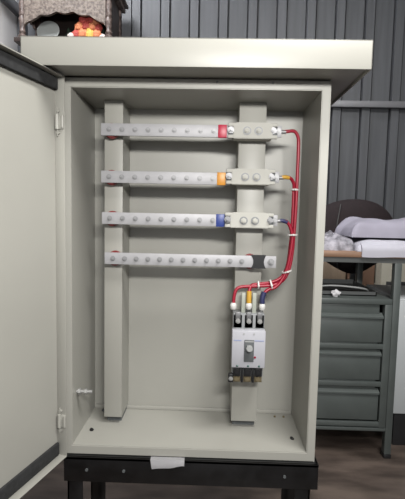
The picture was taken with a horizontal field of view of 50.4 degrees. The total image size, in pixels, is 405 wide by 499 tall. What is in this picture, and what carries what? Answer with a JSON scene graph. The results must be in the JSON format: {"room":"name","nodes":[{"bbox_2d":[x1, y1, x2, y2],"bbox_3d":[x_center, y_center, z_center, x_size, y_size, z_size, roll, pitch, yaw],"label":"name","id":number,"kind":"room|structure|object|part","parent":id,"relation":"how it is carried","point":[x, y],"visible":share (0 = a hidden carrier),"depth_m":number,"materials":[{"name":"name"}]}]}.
{"room":"workshop","nodes":[
{"label":"workshop","id":0,"kind":"room"},
{"bbox_2d":[0,0,17,51],"bbox_3d":[-1.168,-0.936,1.690,0.060,3.336,1.960,1,5,1],"label":"wall","id":1,"kind":"structure","parent":0,"point":[8,20],"depth_m":2.46,"materials":[{"name":"white paint"}]},
{"bbox_2d":[0,0,18,15],"bbox_3d":[-1.116,-1.333,1.614,0.030,0.060,1.880,1,5,1],"label":"trim","id":2,"kind":"structure","parent":1,"relation":"attached to","point":[12,5],"depth_m":2.46,"materials":[{"name":"grey metal"}]},
{"bbox_2d":[17,0,404,218],"bbox_3d":[1.062,-0.966,2.577,4.355,3.336,0.076,1,5,1],"label":"wall","id":3,"kind":"structure","parent":0,"point":[366,151],"depth_m":2.55,"materials":[{"name":"grey metal"}]},
{"bbox_2d":[14,37,19,45],"bbox_3d":[-0.665,-0.999,2.391,0.600,0.200,0.373,1,5,1],"label":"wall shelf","id":4,"kind":"object","parent":3,"relation":"attached to","point":[16,39],"visible":0.15,"depth_m":2.20,"materials":[{"name":"brown wood"}]},
{"bbox_2d":[18,0,128,36],"bbox_3d":[-0.716,-1.353,2.348,0.569,0.510,0.305,1,5,1],"label":"shrine","id":5,"kind":"object","parent":4,"relation":"on","point":[65,13],"visible":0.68,"depth_m":2.25,"materials":[{"name":"brown wood"}]},
{"bbox_3d":[-0.950,-1.237,2.266,0.044,0.240,0.043,1,5,1],"label":"post","id":6,"kind":"part","parent":5,"relation":"part of","materials":[{"name":"brown wood"}]},
{"bbox_2d":[37,21,58,35],"bbox_3d":[-0.838,-1.185,2.333,0.124,0.119,0.038,1,5,1],"label":"metal plate","id":7,"kind":"object","parent":5,"relation":"in","point":[47,28],"visible":0.74,"depth_m":2.34,"materials":[{"name":"grey metal"}]},
{"bbox_3d":[-0.715,-1.253,2.503,0.489,0.240,0.012,1,5,1],"label":"panel","id":8,"kind":"part","parent":5,"relation":"part of","materials":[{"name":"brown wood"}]},
{"bbox_2d":[71,16,104,36],"bbox_3d":[-0.616,-1.182,2.331,0.168,0.144,0.113,1,5,1],"label":"bunch","id":9,"kind":"object","parent":5,"relation":"on","point":[86,26],"visible":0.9,"depth_m":2.29,"materials":[{"name":"red plant"}]},
{"bbox_3d":[-0.491,-1.227,2.255,0.044,0.240,0.043,1,5,1],"label":"post","id":10,"kind":"part","parent":5,"relation":"part of","materials":[{"name":"brown wood"}]},
{"bbox_3d":[-0.481,-1.236,2.367,0.008,0.240,0.175,1,5,1],"label":"panel","id":11,"kind":"part","parent":5,"relation":"part of","materials":[{"name":"grey wood"}]},
{"bbox_3d":[-0.486,-1.245,2.464,0.044,0.240,0.043,1,5,1],"label":"post","id":12,"kind":"part","parent":5,"relation":"part of","materials":[{"name":"brown wood"}]},
{"bbox_3d":[-0.715,-1.379,2.346,0.569,0.038,0.305,1,5,1],"label":"cornice","id":13,"kind":"part","parent":5,"relation":"part of","materials":[{"name":"brown wood"}]},
{"bbox_2d":[330,100,404,108],"bbox_3d":[1.085,-0.851,2.531,4.300,0.037,0.033,1,5,1],"label":"trim","id":14,"kind":"structure","parent":3,"relation":"attached to","point":[339,103],"depth_m":2.52,"materials":[{"name":"grey metal"}]},
{"bbox_2d":[20,429,404,498],"bbox_3d":[0.952,0.974,-0.238,4.355,0.050,5.900,1,5,1],"label":"floor","id":15,"kind":"structure","parent":0,"point":[352,465],"depth_m":1.46,"materials":[{"name":"brown wood"}]},
{"bbox_2d":[64,453,318,498],"bbox_3d":[-0.029,0.644,1.107,0.587,0.336,0.216,1,5,1],"label":"stand","id":16,"kind":"object","parent":15,"relation":"on","point":[295,479],"visible":0.52,"depth_m":0.99,"materials":[{"name":"black metal"}]},
{"bbox_3d":[-0.300,0.647,1.032,0.036,0.330,0.036,1,5,1],"label":"leg","id":17,"kind":"part","parent":16,"relation":"part of","materials":[{"name":"black metal"}]},
{"bbox_3d":[-0.286,0.633,1.197,0.040,0.330,0.035,1,5,1],"label":"leg","id":18,"kind":"part","parent":16,"relation":"part of","materials":[{"name":"black metal"}]},
{"bbox_2d":[150,456,184,468],"bbox_3d":[-0.081,0.494,0.992,0.078,0.022,0.017,1,5,1],"label":"paper scrap","id":19,"kind":"object","parent":16,"relation":"hanging from","point":[156,462],"visible":1,"depth_m":0.99,"materials":[{"name":"grey paper"}]},
{"bbox_2d":[0,36,372,498],"bbox_3d":[-0.084,0.044,0.802,0.805,0.908,0.818,1,5,1],"label":"electrical cabinet","id":20,"kind":"object","parent":16,"relation":"on","point":[97,357],"visible":1,"depth_m":1.04,"materials":[{"name":"beige metal"}]},
{"bbox_3d":[-0.411,0.074,0.686,0.002,0.849,0.575,3,5,17],"label":"door","id":21,"kind":"part","parent":20,"relation":"part of","materials":[{"name":"grey paint"}]},
{"bbox_3d":[-0.301,0.043,1.072,0.017,0.855,0.186,1,5,1],"label":"panel","id":22,"kind":"part","parent":20,"relation":"part of","materials":[{"name":"grey paint"}]},
{"bbox_2d":[102,211,224,226],"bbox_3d":[-0.090,-0.072,1.040,0.303,0.037,0.037,1,5,1],"label":"busbar","id":23,"kind":"object","parent":20,"relation":"attached to","point":[112,218],"visible":1,"depth_m":1.03,"materials":[{"name":"silver metal"}]},
{"bbox_2d":[101,123,227,138],"bbox_3d":[-0.085,-0.280,1.022,0.310,0.037,0.037,1,5,1],"label":"busbar","id":24,"kind":"object","parent":20,"relation":"attached to","point":[110,130],"visible":1,"depth_m":1.01,"materials":[{"name":"silver metal"}]},
{"bbox_2d":[101,170,229,184],"bbox_3d":[-0.088,-0.170,1.032,0.307,0.037,0.037,1,5,1],"label":"busbar","id":25,"kind":"object","parent":20,"relation":"attached to","point":[111,177],"visible":1,"depth_m":1.02,"materials":[{"name":"silver metal"}]},
{"bbox_3d":[-0.030,0.460,1.101,0.544,0.032,0.186,1,5,1],"label":"panel","id":26,"kind":"part","parent":20,"relation":"part of","materials":[{"name":"grey paint"}]},
{"bbox_2d":[105,250,275,268],"bbox_3d":[-0.030,0.026,1.046,0.414,0.037,0.039,1,5,1],"label":"busbar","id":27,"kind":"object","parent":20,"relation":"attached to","point":[249,261],"visible":1,"depth_m":1.03,"materials":[{"name":"silver metal"}]},
{"bbox_3d":[-0.012,-0.366,1.030,0.544,0.021,0.186,1,5,1],"label":"panel","id":28,"kind":"part","parent":20,"relation":"part of","materials":[{"name":"grey paint"}]},
{"bbox_3d":[-0.022,0.058,0.968,0.580,0.855,0.010,1,5,1],"label":"frame","id":29,"kind":"part","parent":20,"relation":"part of","materials":[{"name":"grey paint"}]},
{"bbox_3d":[-0.017,0.042,1.160,0.580,0.855,0.004,1,5,1],"label":"panel","id":30,"kind":"part","parent":20,"relation":"part of","materials":[{"name":"grey paint"}]},
{"bbox_2d":[228,292,265,382],"bbox_3d":[0.107,0.213,1.039,0.086,0.217,0.078,1,5,1],"label":"circuit breaker","id":31,"kind":"object","parent":20,"relation":"attached to","point":[248,338],"visible":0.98,"depth_m":1.02,"materials":[{"name":"grey plastic"}]},
{"bbox_3d":[0.082,0.310,1.040,0.018,0.018,0.012,1,5,1],"label":"terminal plate","id":32,"kind":"part","parent":31,"relation":"part of","materials":[{"name":"gold metal"}]},
{"bbox_3d":[0.108,0.311,1.039,0.018,0.018,0.012,1,5,1],"label":"terminal plate","id":33,"kind":"part","parent":31,"relation":"part of","materials":[{"name":"gold metal"}]},
{"bbox_3d":[0.134,0.312,1.038,0.018,0.018,0.012,1,5,1],"label":"terminal plate","id":34,"kind":"part","parent":31,"relation":"part of","materials":[{"name":"gold metal"}]},
{"bbox_2d":[224,212,277,228],"bbox_3d":[0.116,-0.070,1.030,0.127,0.037,0.048,1,5,1],"label":"block","id":35,"kind":"object","parent":20,"relation":"attached to","point":[235,219],"visible":1,"depth_m":1.01,"materials":[{"name":"grey"}]},
{"bbox_2d":[239,217,247,224],"bbox_3d":[0.097,-0.068,1.014,0.020,0.020,0.002,1,5,1],"label":"bolt","id":36,"kind":"object","parent":35,"relation":"in","point":[242,220],"depth_m":1.01,"materials":[{"name":"grey metal"}]},
{"bbox_2d":[259,219,293,310],"bbox_3d":[0.177,0.037,1.032,0.081,0.221,0.016,0,5,-12],"label":"cable","id":37,"kind":"object","parent":35,"relation":"attached to","point":[263,293],"visible":1,"depth_m":1.03,"materials":[{"name":"red plastic"},{"name":"blue plastic"},{"name":"white plastic"}]},
{"bbox_2d":[226,168,278,185],"bbox_3d":[0.118,-0.172,1.021,0.127,0.037,0.048,1,5,1],"label":"block","id":38,"kind":"object","parent":20,"relation":"attached to","point":[243,177],"visible":1,"depth_m":1.01,"materials":[{"name":"grey"}]},
{"bbox_2d":[241,173,248,180],"bbox_3d":[0.100,-0.170,1.005,0.020,0.020,0.002,1,5,1],"label":"bolt","id":39,"kind":"object","parent":38,"relation":"in","point":[244,176],"depth_m":1.00,"materials":[{"name":"grey metal"}]},
{"bbox_2d":[252,173,260,180],"bbox_3d":[0.126,-0.169,1.004,0.020,0.020,0.002,1,5,1],"label":"bolt","id":40,"kind":"object","parent":38,"relation":"in","point":[255,176],"depth_m":1.00,"materials":[{"name":"grey metal"}]},
{"bbox_2d":[245,175,294,309],"bbox_3d":[0.164,-0.016,1.031,0.115,0.323,0.020,0,5,-8],"label":"cable","id":41,"kind":"object","parent":38,"relation":"attached to","point":[248,305],"visible":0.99,"depth_m":1.03,"materials":[{"name":"red plastic insulation"},{"name":"white nylon"}]},
{"bbox_2d":[228,122,281,141],"bbox_3d":[0.122,-0.277,1.012,0.127,0.037,0.048,1,5,1],"label":"block","id":42,"kind":"object","parent":20,"relation":"attached to","point":[239,131],"visible":1,"depth_m":1.00,"materials":[{"name":"grey"}]},
{"bbox_2d":[243,126,250,134],"bbox_3d":[0.103,-0.275,0.996,0.020,0.020,0.002,1,5,1],"label":"bolt","id":43,"kind":"object","parent":42,"relation":"in","point":[246,129],"depth_m":0.99,"materials":[{"name":"grey metal"}]},
{"bbox_2d":[254,127,262,134],"bbox_3d":[0.130,-0.275,0.995,0.020,0.020,0.002,1,5,1],"label":"bolt","id":44,"kind":"object","parent":42,"relation":"in","point":[257,130],"depth_m":0.99,"materials":[{"name":"grey metal"}]},
{"bbox_2d":[230,129,299,309],"bbox_3d":[0.149,-0.069,1.024,0.157,0.430,0.016,1,5,-5],"label":"cable","id":45,"kind":"object","parent":42,"relation":"attached to","point":[233,305],"visible":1,"depth_m":1.03,"materials":[{"name":"red plastic"}]},
{"bbox_3d":[0.261,0.056,1.059,0.020,0.855,0.186,1,5,1],"label":"panel","id":46,"kind":"part","parent":20,"relation":"part of","materials":[{"name":"grey paint"}]},
{"bbox_3d":[0.235,0.645,1.185,0.040,0.330,0.035,1,5,1],"label":"leg","id":47,"kind":"part","parent":16,"relation":"part of","materials":[{"name":"black metal"}]},
{"bbox_3d":[0.229,0.660,1.020,0.036,0.330,0.036,1,5,1],"label":"leg","id":48,"kind":"part","parent":16,"relation":"part of","materials":[{"name":"black metal"}]},
{"bbox_2d":[323,262,345,278],"bbox_3d":[0.631,0.347,2.589,0.445,0.698,0.091,1,5,1],"label":"plywood sheet","id":49,"kind":"object","parent":15,"relation":"on","point":[329,272],"visible":0.02,"depth_m":2.58,"materials":[{"name":"brown wood"}]},
{"bbox_2d":[325,199,392,280],"bbox_3d":[0.727,0.233,2.291,0.440,0.984,0.461,1,5,1],"label":"office chair","id":50,"kind":"object","parent":15,"relation":"on","point":[336,212],"visible":0.25,"depth_m":2.04,"materials":[{"name":"brown fabric"}]},
{"bbox_2d":[345,265,374,285],"bbox_3d":[0.928,0.362,2.574,0.130,0.686,0.125,1,5,1],"label":"carton","id":51,"kind":"object","parent":15,"relation":"on","point":[368,275],"visible":0.02,"depth_m":2.49,"materials":[{"name":"brown cardboard"}]},
{"bbox_2d":[316,250,404,458],"bbox_3d":[0.875,0.382,1.801,1.130,0.776,0.462,1,5,1],"label":"workbench","id":52,"kind":"object","parent":15,"relation":"on","point":[329,255],"depth_m":1.59,"materials":[{"name":"grey metal"}]},
{"bbox_2d":[331,289,340,296],"bbox_3d":[0.495,0.162,1.595,0.032,0.032,0.030,5,6,36],"label":"paper ball","id":53,"kind":"object","parent":52,"relation":"on","point":[335,293],"visible":1,"depth_m":1.59,"materials":[{"name":"grey paper"}]},
{"bbox_2d":[324,230,353,250],"bbox_3d":[0.469,-0.041,1.691,0.191,0.069,0.242,1,5,1],"label":"crumpled cloth","id":54,"kind":"object","parent":52,"relation":"on","point":[332,241],"visible":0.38,"depth_m":1.59,"materials":[{"name":"white fabric"}]},
{"bbox_3d":[0.511,0.504,1.606,0.262,0.053,0.008,1,5,1],"label":"finger rail","id":55,"kind":"part","parent":52,"relation":"part of","materials":[{"name":"grey metal"}]},
{"bbox_3d":[0.520,0.567,1.789,0.274,0.102,0.374,1,5,1],"label":"drawer","id":56,"kind":"part","parent":52,"relation":"part of","materials":[{"name":"grey metal"}]},
{"bbox_3d":[0.526,0.649,1.610,0.302,0.018,0.012,1,5,1],"label":"cross rail","id":57,"kind":"part","parent":52,"relation":"part of","materials":[{"name":"grey metal"}]},
{"bbox_3d":[0.515,0.360,1.594,0.262,0.053,0.008,1,5,1],"label":"finger rail","id":58,"kind":"part","parent":52,"relation":"part of","materials":[{"name":"grey metal"}]},
{"bbox_2d":[322,279,376,295],"bbox_3d":[0.547,0.151,1.755,0.225,0.022,0.270,1,5,1],"label":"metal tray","id":59,"kind":"object","parent":52,"relation":"on","point":[345,291],"visible":0.54,"depth_m":1.74,"materials":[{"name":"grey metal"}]},
{"bbox_2d":[322,285,368,291],"bbox_3d":[0.537,0.151,1.653,0.229,0.032,0.039,1,5,-4],"label":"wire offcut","id":60,"kind":"object","parent":59,"relation":"on","point":[367,290],"visible":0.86,"depth_m":1.64,"materials":[{"name":"grey"}]},
{"bbox_3d":[0.523,0.418,1.776,0.274,0.093,0.374,1,5,1],"label":"drawer","id":61,"kind":"part","parent":52,"relation":"part of","materials":[{"name":"grey metal"}]},
{"bbox_3d":[0.529,0.496,1.597,0.302,0.018,0.012,1,5,1],"label":"cross rail","id":62,"kind":"part","parent":52,"relation":"part of","materials":[{"name":"grey metal"}]},
{"bbox_3d":[0.517,0.220,1.582,0.262,0.053,0.008,1,5,1],"label":"finger rail","id":63,"kind":"part","parent":52,"relation":"part of","materials":[{"name":"grey metal"}]},
{"bbox_3d":[0.522,0.669,1.617,0.320,0.012,0.020,1,5,1],"label":"cross rail","id":64,"kind":"part","parent":52,"relation":"part of","materials":[{"name":"grey metal"}]},
{"bbox_3d":[0.532,0.354,1.585,0.302,0.018,0.012,1,5,1],"label":"cross rail","id":65,"kind":"part","parent":52,"relation":"part of","materials":[{"name":"grey metal"}]},
{"bbox_3d":[0.526,0.278,1.764,0.274,0.091,0.374,1,5,1],"label":"drawer","id":66,"kind":"part","parent":52,"relation":"part of","materials":[{"name":"grey metal"}]},
{"bbox_3d":[0.536,0.404,1.781,0.310,0.487,0.402,1,5,1],"label":"drawer unit","id":67,"kind":"part","parent":52,"relation":"part of","materials":[{"name":"grey metal"}]},
{"bbox_3d":[0.711,0.365,1.989,0.026,0.739,0.028,1,5,1],"label":"leg","id":68,"kind":"part","parent":52,"relation":"part of","materials":[{"name":"grey metal"}]},
{"bbox_2d":[343,236,404,257],"bbox_3d":[0.788,-0.015,1.703,0.462,0.068,0.341,1,5,1],"label":"sheet","id":69,"kind":"object","parent":52,"relation":"on","point":[369,247],"visible":0.72,"depth_m":1.54,"materials":[{"name":"white fabric"}]},
{"bbox_2d":[334,216,404,237],"bbox_3d":[0.776,-0.090,1.707,0.452,0.078,0.242,1,5,1],"label":"folded cloth","id":70,"kind":"object","parent":69,"relation":"on","point":[353,226],"visible":0.99,"depth_m":1.60,"materials":[{"name":"grey fabric"}]},
{"bbox_3d":[0.673,0.432,1.597,0.026,0.465,0.031,1,5,1],"label":"corner post","id":71,"kind":"part","parent":52,"relation":"part of","materials":[{"name":"grey metal"}]},
{"bbox_3d":[0.701,0.408,1.594,0.026,0.720,0.028,1,5,1],"label":"leg","id":72,"kind":"part","parent":52,"relation":"part of","materials":[{"name":"grey metal"}]},
{"bbox_2d":[366,284,404,444],"bbox_3d":[1.037,0.476,1.790,0.622,0.598,0.332,1,5,1],"label":"base cabinet","id":73,"kind":"object","parent":15,"relation":"on","point":[398,425],"visible":0.23,"depth_m":1.64,"materials":[{"name":"white metal"}]},
{"bbox_3d":[1.034,0.416,1.624,0.610,0.438,0.012,1,5,1],"label":"door","id":74,"kind":"part","parent":73,"relation":"part of","materials":[{"name":"white metal"}]},
{"bbox_2d":[374,263,404,284],"bbox_3d":[1.163,0.369,2.518,0.328,0.691,0.216,1,5,1],"label":"box","id":75,"kind":"object","parent":15,"relation":"on","point":[382,273],"visible":0.06,"depth_m":2.41,"materials":[{"name":"beige cardboard"}]},
{"bbox_3d":[1.167,0.334,2.421,0.278,0.305,0.007,1,5,1],"label":"louvre panel","id":76,"kind":"part","parent":75,"relation":"part of","materials":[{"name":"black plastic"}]}
]}

